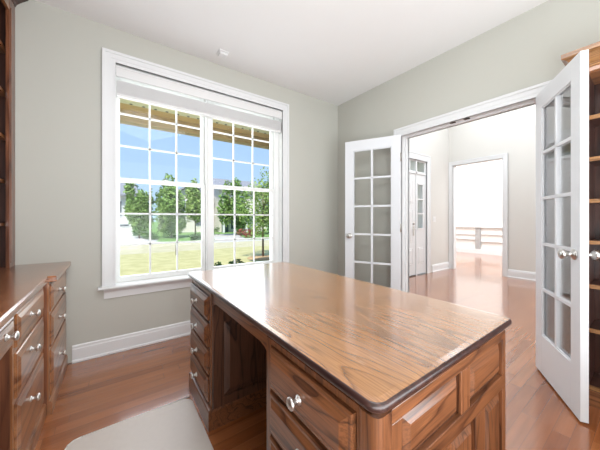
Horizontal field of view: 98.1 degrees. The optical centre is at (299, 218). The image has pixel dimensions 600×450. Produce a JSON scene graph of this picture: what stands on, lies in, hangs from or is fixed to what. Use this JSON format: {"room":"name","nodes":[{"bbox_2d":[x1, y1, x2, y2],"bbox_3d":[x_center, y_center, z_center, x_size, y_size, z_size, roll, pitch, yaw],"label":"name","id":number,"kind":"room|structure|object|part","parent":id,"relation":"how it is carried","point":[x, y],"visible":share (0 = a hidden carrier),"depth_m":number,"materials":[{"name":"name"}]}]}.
{"room":"home office","nodes":[
{"label":"home office","id":0,"kind":"room"},
{"bbox_2d":[15,0,337,362],"bbox_3d":[-0.962,-0.090,2.760,3.762,3.019,0.236,0,0,-36],"label":"wall","id":1,"kind":"structure","parent":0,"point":[58,52],"depth_m":2.08,"materials":[{"name":"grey paint"}]},
{"bbox_2d":[72,320,190,363],"bbox_3d":[-0.612,1.054,2.852,2.847,0.131,0.022,0,0,-36],"label":"baseboard","id":2,"kind":"structure","parent":1,"relation":"attached to","point":[98,348],"depth_m":2.23,"materials":[{"name":"white wood"}]},
{"bbox_2d":[98,47,288,298],"bbox_3d":[-0.930,-0.369,2.731,1.872,2.054,0.280,0,0,-36],"label":"window","id":3,"kind":"structure","parent":1,"relation":"attached to","point":[149,282],"depth_m":2.55,"materials":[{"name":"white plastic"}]},
{"bbox_3d":[-0.885,0.565,2.668,1.872,0.022,0.125,0,0,-36],"label":"sill","id":4,"kind":"part","parent":3,"relation":"part of","materials":[{"name":"white wood"}]},
{"bbox_3d":[-1.324,-0.803,2.524,0.761,0.933,0.032,0,0,-36],"label":"sash","id":5,"kind":"part","parent":3,"relation":"part of","materials":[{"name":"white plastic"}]},
{"bbox_3d":[-1.302,0.102,2.494,0.761,0.909,0.032,0,0,-36],"label":"sash","id":6,"kind":"part","parent":3,"relation":"part of","materials":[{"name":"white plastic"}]},
{"bbox_3d":[-0.655,-0.803,3.005,0.774,0.933,0.032,0,0,-36],"label":"sash","id":7,"kind":"part","parent":3,"relation":"part of","materials":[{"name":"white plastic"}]},
{"bbox_3d":[-0.633,0.102,2.975,0.774,0.909,0.032,0,0,-36],"label":"sash","id":8,"kind":"part","parent":3,"relation":"part of","materials":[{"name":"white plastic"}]},
{"bbox_2d":[116,65,281,132],"bbox_3d":[-0.898,-1.171,2.687,1.637,0.255,0.067,0,0,-36],"label":"window blind","id":9,"kind":"object","parent":1,"relation":"attached to","point":[125,90],"visible":1,"depth_m":2.55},
{"bbox_3d":[-0.902,-1.278,2.693,1.629,0.043,0.045,0,0,-36],"label":"head rail","id":10,"kind":"part","parent":9,"relation":"part of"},
{"bbox_3d":[-0.902,-1.054,2.693,1.625,0.021,0.052,0,0,-36],"label":"rail","id":11,"kind":"part","parent":9,"relation":"part of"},
{"bbox_2d":[35,0,547,105],"bbox_3d":[0.411,-1.660,0.809,3.672,0.120,4.934,0,0,-36],"label":"ceiling","id":12,"kind":"structure","parent":0,"point":[335,52],"depth_m":2.21,"materials":[{"name":"paint"}]},
{"bbox_2d":[217,49,228,58],"bbox_3d":[-0.744,-1.583,2.507,0.090,0.034,0.090,0,0,-36],"label":"ceiling sensor","id":13,"kind":"object","parent":12,"relation":"attached to","point":[221,53],"visible":1,"depth_m":2.49,"materials":[{"name":"white plastic"}]},
{"bbox_2d":[35,252,599,449],"bbox_3d":[2.191,1.149,4.378,10.730,0.060,8.650,0,0,-36],"label":"floor","id":14,"kind":"structure","parent":0,"point":[95,394],"depth_m":1.73,"materials":[{"name":"brown wood"}]},
{"bbox_2d":[0,288,45,449],"bbox_3d":[-1.518,0.741,1.084,0.653,0.756,0.553,0,0,-36],"label":"base cabinet","id":15,"kind":"object","parent":14,"relation":"on","point":[22,408],"visible":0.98,"depth_m":1.12,"materials":[{"name":"brown wood"}]},
{"bbox_3d":[-1.294,0.741,1.245,0.007,0.756,0.553,0,0,-36],"label":"frame","id":16,"kind":"part","parent":15,"relation":"part of","materials":[{"name":"brown wood"}]},
{"bbox_3d":[-1.290,0.887,1.251,0.019,0.280,0.497,0,0,-36],"label":"drawer","id":17,"kind":"part","parent":15,"relation":"part of","materials":[{"name":"brown wood"}]},
{"bbox_3d":[-1.290,0.634,1.251,0.019,0.180,0.497,0,0,-36],"label":"drawer","id":18,"kind":"part","parent":15,"relation":"part of","materials":[{"name":"brown wood"}]},
{"bbox_3d":[-1.290,0.450,1.251,0.019,0.138,0.497,0,0,-36],"label":"drawer","id":19,"kind":"part","parent":15,"relation":"part of","materials":[{"name":"brown wood"}]},
{"bbox_3d":[-1.226,0.829,1.208,0.034,0.033,0.033,0,0,-36],"label":"knob","id":20,"kind":"part","parent":15,"relation":"part of","materials":[{"name":"grey metal"}]},
{"bbox_3d":[-1.226,0.599,1.208,0.034,0.033,0.033,0,0,-36],"label":"knob","id":21,"kind":"part","parent":15,"relation":"part of","materials":[{"name":"grey metal"}]},
{"bbox_3d":[-1.226,0.439,1.208,0.034,0.033,0.033,0,0,-36],"label":"knob","id":22,"kind":"part","parent":15,"relation":"part of","materials":[{"name":"grey metal"}]},
{"bbox_2d":[43,271,67,414],"bbox_3d":[-1.857,0.741,1.575,0.677,0.756,0.635,0,0,-36],"label":"base cabinet","id":23,"kind":"object","parent":14,"relation":"on","point":[54,311],"visible":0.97,"depth_m":1.56,"materials":[{"name":"brown wood"}]},
{"bbox_3d":[-1.623,0.741,1.743,0.007,0.756,0.635,0,0,-36],"label":"frame","id":24,"kind":"part","parent":23,"relation":"part of","materials":[{"name":"brown wood"}]},
{"bbox_3d":[-1.618,0.895,1.749,0.019,0.263,0.579,0,0,-36],"label":"drawer","id":25,"kind":"part","parent":23,"relation":"part of","materials":[{"name":"brown wood"}]},
{"bbox_3d":[-1.618,0.650,1.749,0.019,0.187,0.579,0,0,-36],"label":"drawer","id":26,"kind":"part","parent":23,"relation":"part of","materials":[{"name":"brown wood"}]},
{"bbox_3d":[-1.618,0.460,1.749,0.019,0.158,0.579,0,0,-36],"label":"drawer","id":27,"kind":"part","parent":23,"relation":"part of","materials":[{"name":"brown wood"}]},
{"bbox_2d":[65,396,213,449],"bbox_3d":[-0.584,1.115,0.988,0.590,0.007,1.186,0,0,-36],"label":"chair mat","id":28,"kind":"object","parent":14,"relation":"on","point":[176,425],"visible":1,"depth_m":1.36,"materials":[{"name":"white plastic"}]},
{"bbox_2d":[188,262,511,449],"bbox_3d":[-0.003,0.737,1.321,0.797,0.765,1.530,0,0,-36],"label":"executive desk","id":29,"kind":"object","parent":14,"relation":"on","point":[336,362],"visible":1,"depth_m":0.83,"materials":[{"name":"brown wood"}]},
{"bbox_3d":[-0.603,0.923,1.554,0.025,0.132,0.367,0,0,-36],"label":"drawer","id":30,"kind":"part","parent":29,"relation":"part of","materials":[{"name":"brown wood"}]},
{"bbox_3d":[-0.603,0.777,1.554,0.025,0.132,0.367,0,0,-36],"label":"drawer","id":31,"kind":"part","parent":29,"relation":"part of","materials":[{"name":"brown wood"}]},
{"bbox_3d":[-0.603,0.631,1.554,0.025,0.132,0.367,0,0,-36],"label":"drawer","id":32,"kind":"part","parent":29,"relation":"part of","materials":[{"name":"brown wood"}]},
{"bbox_3d":[-0.603,0.485,1.554,0.025,0.132,0.367,0,0,-36],"label":"drawer","id":33,"kind":"part","parent":29,"relation":"part of","materials":[{"name":"brown wood"}]},
{"bbox_3d":[-0.592,0.708,1.555,0.007,0.622,0.415,0,0,-36],"label":"frame","id":34,"kind":"part","parent":29,"relation":"part of","materials":[{"name":"brown wood"}]},
{"bbox_3d":[-0.181,0.708,1.589,0.694,0.622,0.008,0,0,-36],"label":"knee panel","id":35,"kind":"part","parent":29,"relation":"part of","materials":[{"name":"brown wood"}]},
{"bbox_3d":[0.007,0.777,0.705,0.025,0.132,0.363,0,0,-36],"label":"drawer","id":36,"kind":"part","parent":29,"relation":"part of","materials":[{"name":"brown wood"}]},
{"bbox_3d":[-0.017,0.485,0.688,0.034,0.033,0.033,0,0,-36],"label":"knob","id":37,"kind":"part","parent":29,"relation":"part of","materials":[{"name":"grey metal"}]},
{"bbox_3d":[0.007,0.631,0.705,0.025,0.132,0.363,0,0,-36],"label":"drawer","id":38,"kind":"part","parent":29,"relation":"part of","materials":[{"name":"brown wood"}]},
{"bbox_3d":[0.007,0.485,0.705,0.025,0.132,0.363,0,0,-36],"label":"drawer","id":39,"kind":"part","parent":29,"relation":"part of","materials":[{"name":"brown wood"}]},
{"bbox_3d":[0.018,0.708,0.707,0.007,0.622,0.443,0,0,-36],"label":"frame","id":40,"kind":"part","parent":29,"relation":"part of","materials":[{"name":"brown wood"}]},
{"bbox_3d":[0.160,0.708,0.551,0.061,0.622,0.057,0,0,-36],"label":"corner post","id":41,"kind":"part","parent":29,"relation":"part of","materials":[{"name":"brown wood"}]},
{"bbox_3d":[0.333,0.490,0.652,0.274,0.114,0.014,0,0,-36],"label":"panel","id":42,"kind":"part","parent":29,"relation":"part of","materials":[{"name":"brown wood"}]},
{"bbox_3d":[0.445,0.413,0.733,0.714,0.032,0.015,0,0,-36],"label":"rail","id":43,"kind":"part","parent":29,"relation":"part of","materials":[{"name":"brown wood"}]},
{"bbox_3d":[0.463,0.784,0.746,0.145,0.362,0.014,0,0,-36],"label":"panel","id":44,"kind":"part","parent":29,"relation":"part of","materials":[{"name":"brown wood"}]},
{"bbox_3d":[0.445,0.575,0.733,0.714,0.048,0.015,0,0,-36],"label":"rail","id":45,"kind":"part","parent":29,"relation":"part of","materials":[{"name":"brown wood"}]},
{"bbox_3d":[0.601,0.490,0.845,0.254,0.114,0.014,0,0,-36],"label":"panel","id":46,"kind":"part","parent":29,"relation":"part of","materials":[{"name":"brown wood"}]},
{"bbox_3d":[0.645,0.784,0.877,0.144,0.362,0.014,0,0,-36],"label":"panel","id":47,"kind":"part","parent":29,"relation":"part of","materials":[{"name":"brown wood"}]},
{"bbox_2d":[456,226,501,255],"bbox_3d":[5.708,0.686,8.418,0.099,0.865,3.440,0,0,-36],"label":"railing","id":48,"kind":"object","parent":14,"relation":"on","point":[479,240],"visible":0.32,"depth_m":8.34,"materials":[{"name":"white paint"}]},
{"bbox_3d":[5.734,0.624,8.393,0.053,0.690,0.140,0,0,-36],"label":"post","id":49,"kind":"part","parent":48,"relation":"part of","materials":[{"name":"white wood"}]},
{"bbox_3d":[5.708,0.267,8.418,0.099,0.025,3.400,0,0,-36],"label":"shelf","id":50,"kind":"part","parent":48,"relation":"part of","materials":[{"name":"white wood"}]},
{"bbox_2d":[561,41,599,408],"bbox_3d":[2.287,0.055,0.959,0.343,2.128,1.845,0,0,-36],"label":"bookcase","id":51,"kind":"object","parent":14,"relation":"on","point":[594,49],"visible":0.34,"depth_m":1.64,"materials":[{"name":"brown wood"}]},
{"bbox_3d":[2.287,-0.960,0.959,0.343,0.098,1.845,0,0,-36],"label":"crown moulding","id":52,"kind":"part","parent":51,"relation":"part of","materials":[{"name":"brown wood"}]},
{"bbox_3d":[1.841,0.104,1.660,0.248,2.030,0.025,0,0,-36],"label":"panel","id":53,"kind":"part","parent":51,"relation":"part of","materials":[{"name":"brown wood"}]},
{"bbox_3d":[2.219,-0.898,0.910,0.016,0.025,1.629,0,0,-36],"label":"rail","id":54,"kind":"part","parent":51,"relation":"part of","materials":[{"name":"brown wood"}]},
{"bbox_3d":[2.326,-0.896,0.986,0.248,0.030,1.685,0,0,-36],"label":"panel","id":55,"kind":"part","parent":51,"relation":"part of","materials":[{"name":"brown wood"}]},
{"bbox_3d":[2.325,-0.612,0.986,0.225,0.022,1.635,0,0,-36],"label":"shelf","id":56,"kind":"part","parent":51,"relation":"part of","materials":[{"name":"brown wood"}]},
{"bbox_3d":[2.325,-0.360,0.986,0.225,0.022,1.635,0,0,-36],"label":"shelf","id":57,"kind":"part","parent":51,"relation":"part of","materials":[{"name":"brown wood"}]},
{"bbox_3d":[2.325,0.673,0.986,0.225,0.022,1.635,0,0,-36],"label":"shelf","id":58,"kind":"part","parent":51,"relation":"part of","materials":[{"name":"brown wood"}]},
{"bbox_3d":[2.325,1.018,0.986,0.225,0.022,1.635,0,0,-36],"label":"shelf","id":59,"kind":"part","parent":51,"relation":"part of","materials":[{"name":"brown wood"}]},
{"bbox_3d":[2.325,0.408,0.986,0.225,0.022,1.635,0,0,-36],"label":"shelf","id":60,"kind":"part","parent":51,"relation":"part of","materials":[{"name":"brown wood"}]},
{"bbox_3d":[2.422,0.104,1.055,0.012,2.030,1.635,0,0,-36],"label":"panel","id":61,"kind":"part","parent":51,"relation":"part of","materials":[{"name":"brown wood"}]},
{"bbox_3d":[-0.773,0.741,0.048,0.653,0.756,0.340,0,0,-36],"label":"cabinet","id":62,"kind":"object","parent":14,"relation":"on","visible":0},
{"bbox_2d":[0,261,70,359],"bbox_3d":[-1.354,0.408,0.863,0.666,0.158,2.382,0,0,-36],"label":"countertop","id":63,"kind":"structure","parent":62,"relation":"on","point":[19,284],"depth_m":1.27,"materials":[{"name":"brown wood"}]},
{"bbox_3d":[-1.112,0.425,0.525,0.648,0.124,0.820,0,0,-36],"label":"knee drawer unit","id":64,"kind":"part","parent":63,"relation":"part of","materials":[{"name":"brown wood"}]},
{"bbox_3d":[-1.023,0.419,0.927,0.034,0.033,0.033,0,0,-36],"label":"knob","id":65,"kind":"part","parent":63,"relation":"part of","materials":[{"name":"grey metal"}]},
{"bbox_2d":[0,0,27,267],"bbox_3d":[-1.454,-0.631,0.809,0.436,1.920,2.352,0,0,-36],"label":"hutch","id":66,"kind":"object","parent":63,"relation":"on","point":[7,7],"visible":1,"depth_m":1.79,"materials":[{"name":"brown wood"}]},
{"bbox_3d":[-2.169,-0.586,1.726,0.346,1.830,0.026,0,0,-36],"label":"panel","id":67,"kind":"part","parent":66,"relation":"part of","materials":[{"name":"brown wood"}]},
{"bbox_2d":[0,40,5,53],"bbox_3d":[-1.497,-1.152,0.789,0.324,0.022,2.280,0,0,-36],"label":"shelf","id":68,"kind":"object","parent":66,"relation":"attached to","point":[2,48],"depth_m":1.76,"materials":[{"name":"brown wood"}]},
{"bbox_2d":[0,86,5,96],"bbox_3d":[-1.497,-0.852,0.789,0.324,0.022,2.280,0,0,-36],"label":"shelf","id":69,"kind":"object","parent":66,"relation":"attached to","point":[2,93],"depth_m":1.75,"materials":[{"name":"brown wood"}]},
{"bbox_2d":[0,132,5,140],"bbox_3d":[-1.497,-0.552,0.789,0.324,0.022,2.280,0,0,-36],"label":"shelf","id":70,"kind":"object","parent":66,"relation":"attached to","point":[2,136],"depth_m":1.76,"materials":[{"name":"brown wood"}]},
{"bbox_3d":[-1.337,-1.451,0.880,0.017,0.100,2.130,0,0,-36],"label":"rail","id":71,"kind":"part","parent":66,"relation":"part of","materials":[{"name":"brown wood"}]},
{"bbox_3d":[-1.313,-1.546,0.909,0.090,0.090,2.350,0,0,-36],"label":"crown moulding","id":72,"kind":"part","parent":66,"relation":"part of","materials":[{"name":"brown wood"}]},
{"bbox_2d":[409,128,448,274],"bbox_3d":[1.968,-0.556,4.988,3.598,3.950,0.160,0,0,-36],"label":"wall","id":73,"kind":"structure","parent":0,"point":[435,144],"depth_m":5.62,"materials":[{"name":"beige paint"}]},
{"bbox_2d":[409,158,425,276],"bbox_3d":[2.040,-0.031,4.999,1.370,2.300,0.186,0,0,-36],"label":"door","id":74,"kind":"structure","parent":73,"relation":"in","point":[417,236],"depth_m":5.17,"materials":[{"name":"wood"}]},
{"bbox_3d":[1.892,0.109,4.875,0.905,1.980,0.054,0,0,-36],"label":"panel","id":75,"kind":"part","parent":74,"relation":"part of","materials":[{"name":"white wood"}]},
{"bbox_3d":[2.041,-1.036,4.985,1.284,0.230,0.040,0,0,-36],"label":"transom frame","id":76,"kind":"part","parent":74,"relation":"part of","materials":[{"name":"white wood"}]},
{"bbox_2d":[409,151,430,273],"bbox_3d":[2.073,-0.086,4.949,1.545,2.410,0.026,0,0,-36],"label":"trim","id":77,"kind":"structure","parent":73,"relation":"attached to","point":[413,155],"depth_m":5.33,"materials":[{"name":"white wood"}]},
{"bbox_2d":[432,262,448,271],"bbox_3d":[3.076,1.044,5.673,0.760,0.150,0.022,0,0,-36],"label":"baseboard","id":78,"kind":"structure","parent":73,"relation":"attached to","point":[441,266],"depth_m":5.65,"materials":[{"name":"white wood"}]},
{"bbox_2d":[417,160,501,227],"bbox_3d":[5.116,-0.706,6.545,3.450,3.650,8.550,0,0,-36],"label":"wall","id":79,"kind":"structure","parent":0,"point":[479,185],"depth_m":8.38,"materials":[{"name":"white paint"}]},
{"bbox_2d":[338,0,599,287],"bbox_3d":[1.914,-0.240,1.829,0.060,2.719,4.634,0,0,-36],"label":"wall","id":80,"kind":"structure","parent":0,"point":[525,50],"depth_m":2.54,"materials":[{"name":"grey paint"}]},
{"bbox_2d":[345,134,400,289],"bbox_3d":[0.812,0.096,2.957,0.635,2.023,0.104,0,0,28],"label":"door","id":81,"kind":"structure","parent":80,"relation":"in","point":[393,142],"depth_m":2.97,"materials":[{"name":"white paint"}]},
{"bbox_2d":[394,79,552,291],"bbox_3d":[1.506,0.059,2.426,0.147,2.120,1.350,0,0,-36],"label":"door frame","id":82,"kind":"structure","parent":80,"relation":"attached to","point":[528,93],"depth_m":2.53,"materials":[{"name":"white wood"}]},
{"bbox_2d":[536,49,599,422],"bbox_3d":[1.668,0.096,1.686,0.173,2.023,0.599,0,0,24],"label":"door","id":83,"kind":"structure","parent":80,"relation":"in","point":[562,107],"depth_m":1.59,"materials":[{"name":"white paint"}]},
{"bbox_3d":[1.667,0.017,1.684,0.005,1.634,0.400,0,0,24],"label":"glass","id":84,"kind":"part","parent":83,"relation":"part of","materials":[{"name":"clear glass"}]},
{"bbox_3d":[1.522,0.201,1.489,0.069,0.064,0.064,0,0,24],"label":"knob","id":85,"kind":"part","parent":83,"relation":"part of","materials":[{"name":"silver metal"}]},
{"bbox_3d":[1.545,0.201,1.414,0.022,0.056,0.001,0,0,24],"label":"latch plate","id":86,"kind":"part","parent":83,"relation":"part of","materials":[{"name":"white metal"}]},
{"bbox_3d":[1.616,0.201,1.446,0.069,0.064,0.064,0,0,24],"label":"knob","id":87,"kind":"part","parent":83,"relation":"part of","materials":[{"name":"silver metal"}]},
{"bbox_2d":[449,104,535,272],"bbox_3d":[4.795,-0.706,3.985,0.060,3.650,4.770,0,0,-36],"label":"wall","id":88,"kind":"structure","parent":0,"point":[513,133],"depth_m":4.93,"materials":[{"name":"beige paint"}]},
{"bbox_2d":[449,153,507,276],"bbox_3d":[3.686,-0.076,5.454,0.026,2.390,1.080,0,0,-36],"label":"trim","id":89,"kind":"structure","parent":88,"relation":"attached to","point":[504,156],"depth_m":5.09,"materials":[{"name":"white wood"}]},
{"bbox_2d":[508,269,535,280],"bbox_3d":[5.079,1.044,3.521,0.022,0.150,3.685,0,0,-36],"label":"baseboard","id":90,"kind":"structure","parent":88,"relation":"attached to","point":[518,274],"depth_m":4.84,"materials":[{"name":"white wood"}]},
{"bbox_3d":[-0.213,1.374,4.577,7.400,0.390,1.720,0,0,-36],"label":"floor","id":91,"kind":"structure","parent":0,"visible":0},
{"bbox_3d":[2.316,-0.081,7.055,0.240,2.520,0.230,0,0,-36],"label":"porch post","id":92,"kind":"object","parent":91,"relation":"on","visible":0},
{"bbox_2d":[120,108,269,149],"bbox_3d":[-0.688,-1.421,4.895,7.800,0.160,0.150,0,0,-36],"label":"beam","id":93,"kind":"structure","parent":92,"relation":"on","point":[127,120],"depth_m":4.03,"materials":[{"name":"brown wood"}]},
{"label":"outside","id":94,"kind":"structure","parent":0,"visible":0},
{"bbox_2d":[120,236,158,241],"bbox_3d":[-18.568,1.577,16.393,17.000,0.015,8.100,0,0,-36],"label":"driveway","id":95,"kind":"structure","parent":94,"point":[122,238],"depth_m":19.74,"materials":[{"name":"concrete"}]},
{"bbox_2d":[123,183,154,237],"bbox_3d":[-12.965,-0.862,21.073,2.288,4.862,2.262,0,0,-36],"label":"tree","id":96,"kind":"object","parent":95,"relation":"on","point":[140,204],"visible":0.88,"depth_m":20.63,"materials":[{"name":"green plant"}]},
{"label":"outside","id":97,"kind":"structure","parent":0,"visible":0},
{"bbox_2d":[214,234,243,240],"bbox_3d":[-6.226,1.577,22.868,2.949,0.015,9.296,0,0,-25],"label":"driveway","id":98,"kind":"structure","parent":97,"point":[216,236],"depth_m":23.09,"materials":[{"name":"concrete"}]},
{"bbox_2d":[216,177,250,231],"bbox_3d":[-6.143,-1.244,24.652,3.095,5.627,2.923,0,0,11],"label":"tree","id":99,"kind":"object","parent":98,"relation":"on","point":[224,208],"visible":0.71,"depth_m":24.36,"materials":[{"name":"green plant"}]},
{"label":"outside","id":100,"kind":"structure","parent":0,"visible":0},
{"bbox_2d":[133,222,269,241],"bbox_3d":[-31.328,1.589,77.799,200.000,0.001,157.100,0,0,-36],"label":"ground","id":101,"kind":"structure","parent":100,"point":[184,236],"depth_m":24.79,"materials":[{"name":"green plant"}]},
{"bbox_2d":[120,182,137,235],"bbox_3d":[-22.470,-1.296,24.857,11.350,5.730,10.400,0,0,-36],"label":"house","id":102,"kind":"structure","parent":101,"relation":"on","point":[125,229],"depth_m":23.73,"materials":[{"name":"white"}]},
{"bbox_2d":[141,231,159,239],"bbox_3d":[-11.171,1.278,19.454,1.247,0.777,0.818,0,0,-36],"label":"shrub","id":103,"kind":"object","parent":101,"relation":"on","point":[153,237],"visible":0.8,"depth_m":19.38,"materials":[{"name":"green plant"}]},
{"bbox_2d":[152,173,187,237],"bbox_3d":[-10.597,-1.038,21.515,2.900,5.506,3.573,0,0,-36],"label":"tree","id":104,"kind":"object","parent":101,"relation":"on","point":[166,203],"visible":0.88,"depth_m":21.04,"materials":[{"name":"green plant"}]},
{"bbox_2d":[158,187,214,232],"bbox_3d":[-15.559,-1.296,34.386,5.100,5.730,10.800,0,0,-36],"label":"house","id":105,"kind":"structure","parent":101,"relation":"on","point":[190,226],"depth_m":30.34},
{"bbox_2d":[183,178,200,234],"bbox_3d":[-10.149,-1.172,25.111,2.389,5.483,2.359,0,0,39],"label":"tree","id":106,"kind":"object","parent":101,"relation":"on","point":[193,196],"visible":0.82,"depth_m":24.51,"materials":[{"name":"green plant"}]},
{"bbox_2d":[188,234,198,239],"bbox_3d":[-7.876,1.369,19.382,0.632,0.542,0.760,0,0,28],"label":"shrub","id":107,"kind":"object","parent":101,"relation":"on","point":[193,236],"visible":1,"depth_m":19.20,"materials":[{"name":"green plant"}]},
{"bbox_2d":[213,178,266,232],"bbox_3d":[-9.339,-1.946,35.843,7.100,7.030,11.900,0,0,-36],"label":"house","id":108,"kind":"structure","parent":101,"relation":"on","point":[217,223],"depth_m":31.81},
{"bbox_2d":[236,228,257,237],"bbox_3d":[-4.486,1.232,22.143,2.182,0.922,1.099,0,0,-36],"label":"shrub","id":109,"kind":"object","parent":101,"relation":"on","point":[246,234],"visible":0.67,"depth_m":21.98,"materials":[{"name":"red plant"}]},
{"bbox_2d":[249,183,269,231],"bbox_3d":[-3.011,-1.331,26.722,4.639,6.322,4.343,0,0,-36],"label":"tree","id":110,"kind":"object","parent":101,"relation":"on","point":[268,183],"visible":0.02,"depth_m":26.61,"materials":[{"name":"green plant"}]},
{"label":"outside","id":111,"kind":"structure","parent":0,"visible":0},
{"bbox_2d":[120,245,269,275],"bbox_3d":[-1.518,1.577,10.672,50.000,0.015,9.300,0,0,-36],"label":"lawn","id":112,"kind":"structure","parent":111,"point":[130,264],"depth_m":10.04,"materials":[{"name":"green plant"}]},
{"bbox_2d":[228,258,245,264],"bbox_3d":[-1.558,1.305,6.553,0.517,0.639,0.600,0,0,-36],"label":"shrub","id":113,"kind":"object","parent":112,"relation":"on","point":[239,259],"visible":0.09,"depth_m":6.51,"materials":[{"name":"green plant"}]},
{"bbox_2d":[237,167,269,255],"bbox_3d":[-1.545,-0.279,10.401,1.952,3.696,2.047,0,0,33],"label":"tree","id":114,"kind":"object","parent":112,"relation":"on","point":[266,195],"visible":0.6,"depth_m":10.03,"materials":[{"name":"green plant"}]},
{"bbox_2d":[247,255,269,259],"bbox_3d":[-1.481,1.534,10.428,1.232,0.070,1.232,0,0,-36],"label":"mulch ring","id":115,"kind":"object","parent":112,"relation":"on","point":[258,257],"visible":0.7,"depth_m":10.15,"materials":[{"name":"brown wood"}]},
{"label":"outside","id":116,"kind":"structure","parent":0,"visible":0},
{"bbox_2d":[120,240,269,254],"bbox_3d":[-6.745,1.577,17.938,50.250,0.015,9.797,0,0,-34],"label":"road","id":117,"kind":"structure","parent":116,"point":[155,248],"depth_m":14.76,"materials":[{"name":"concrete"}]},
{"bbox_3d":[-0.390,-1.921,4.481,7.800,0.720,1.770,0,0,-36],"label":"porch roof","id":118,"kind":"structure","parent":0,"visible":0},
{"bbox_2d":[120,103,269,138],"bbox_3d":[-0.302,-1.521,4.359,7.800,0.040,1.470,0,0,-36],"label":"ceiling","id":119,"kind":"structure","parent":118,"relation":"attached to","point":[122,105],"depth_m":3.90,"materials":[{"name":"brown wood"}]},
{"bbox_2d":[120,98,269,134],"bbox_3d":[-0.466,-1.494,4.586,7.800,0.014,0.130,0,0,-36],"label":"strip","id":120,"kind":"object","parent":119,"relation":"attached to","point":[125,101],"visible":0.29,"depth_m":3.72,"materials":[{"name":"wood"}]},
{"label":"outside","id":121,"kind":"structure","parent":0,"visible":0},
{"bbox_2d":[120,239,269,242],"bbox_3d":[-7.377,1.567,18.388,50.646,0.015,4.259,0,0,-27],"label":"sidewalk","id":122,"kind":"structure","parent":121,"point":[260,239],"depth_m":17.23,"materials":[{"name":"concrete"}]}
]}

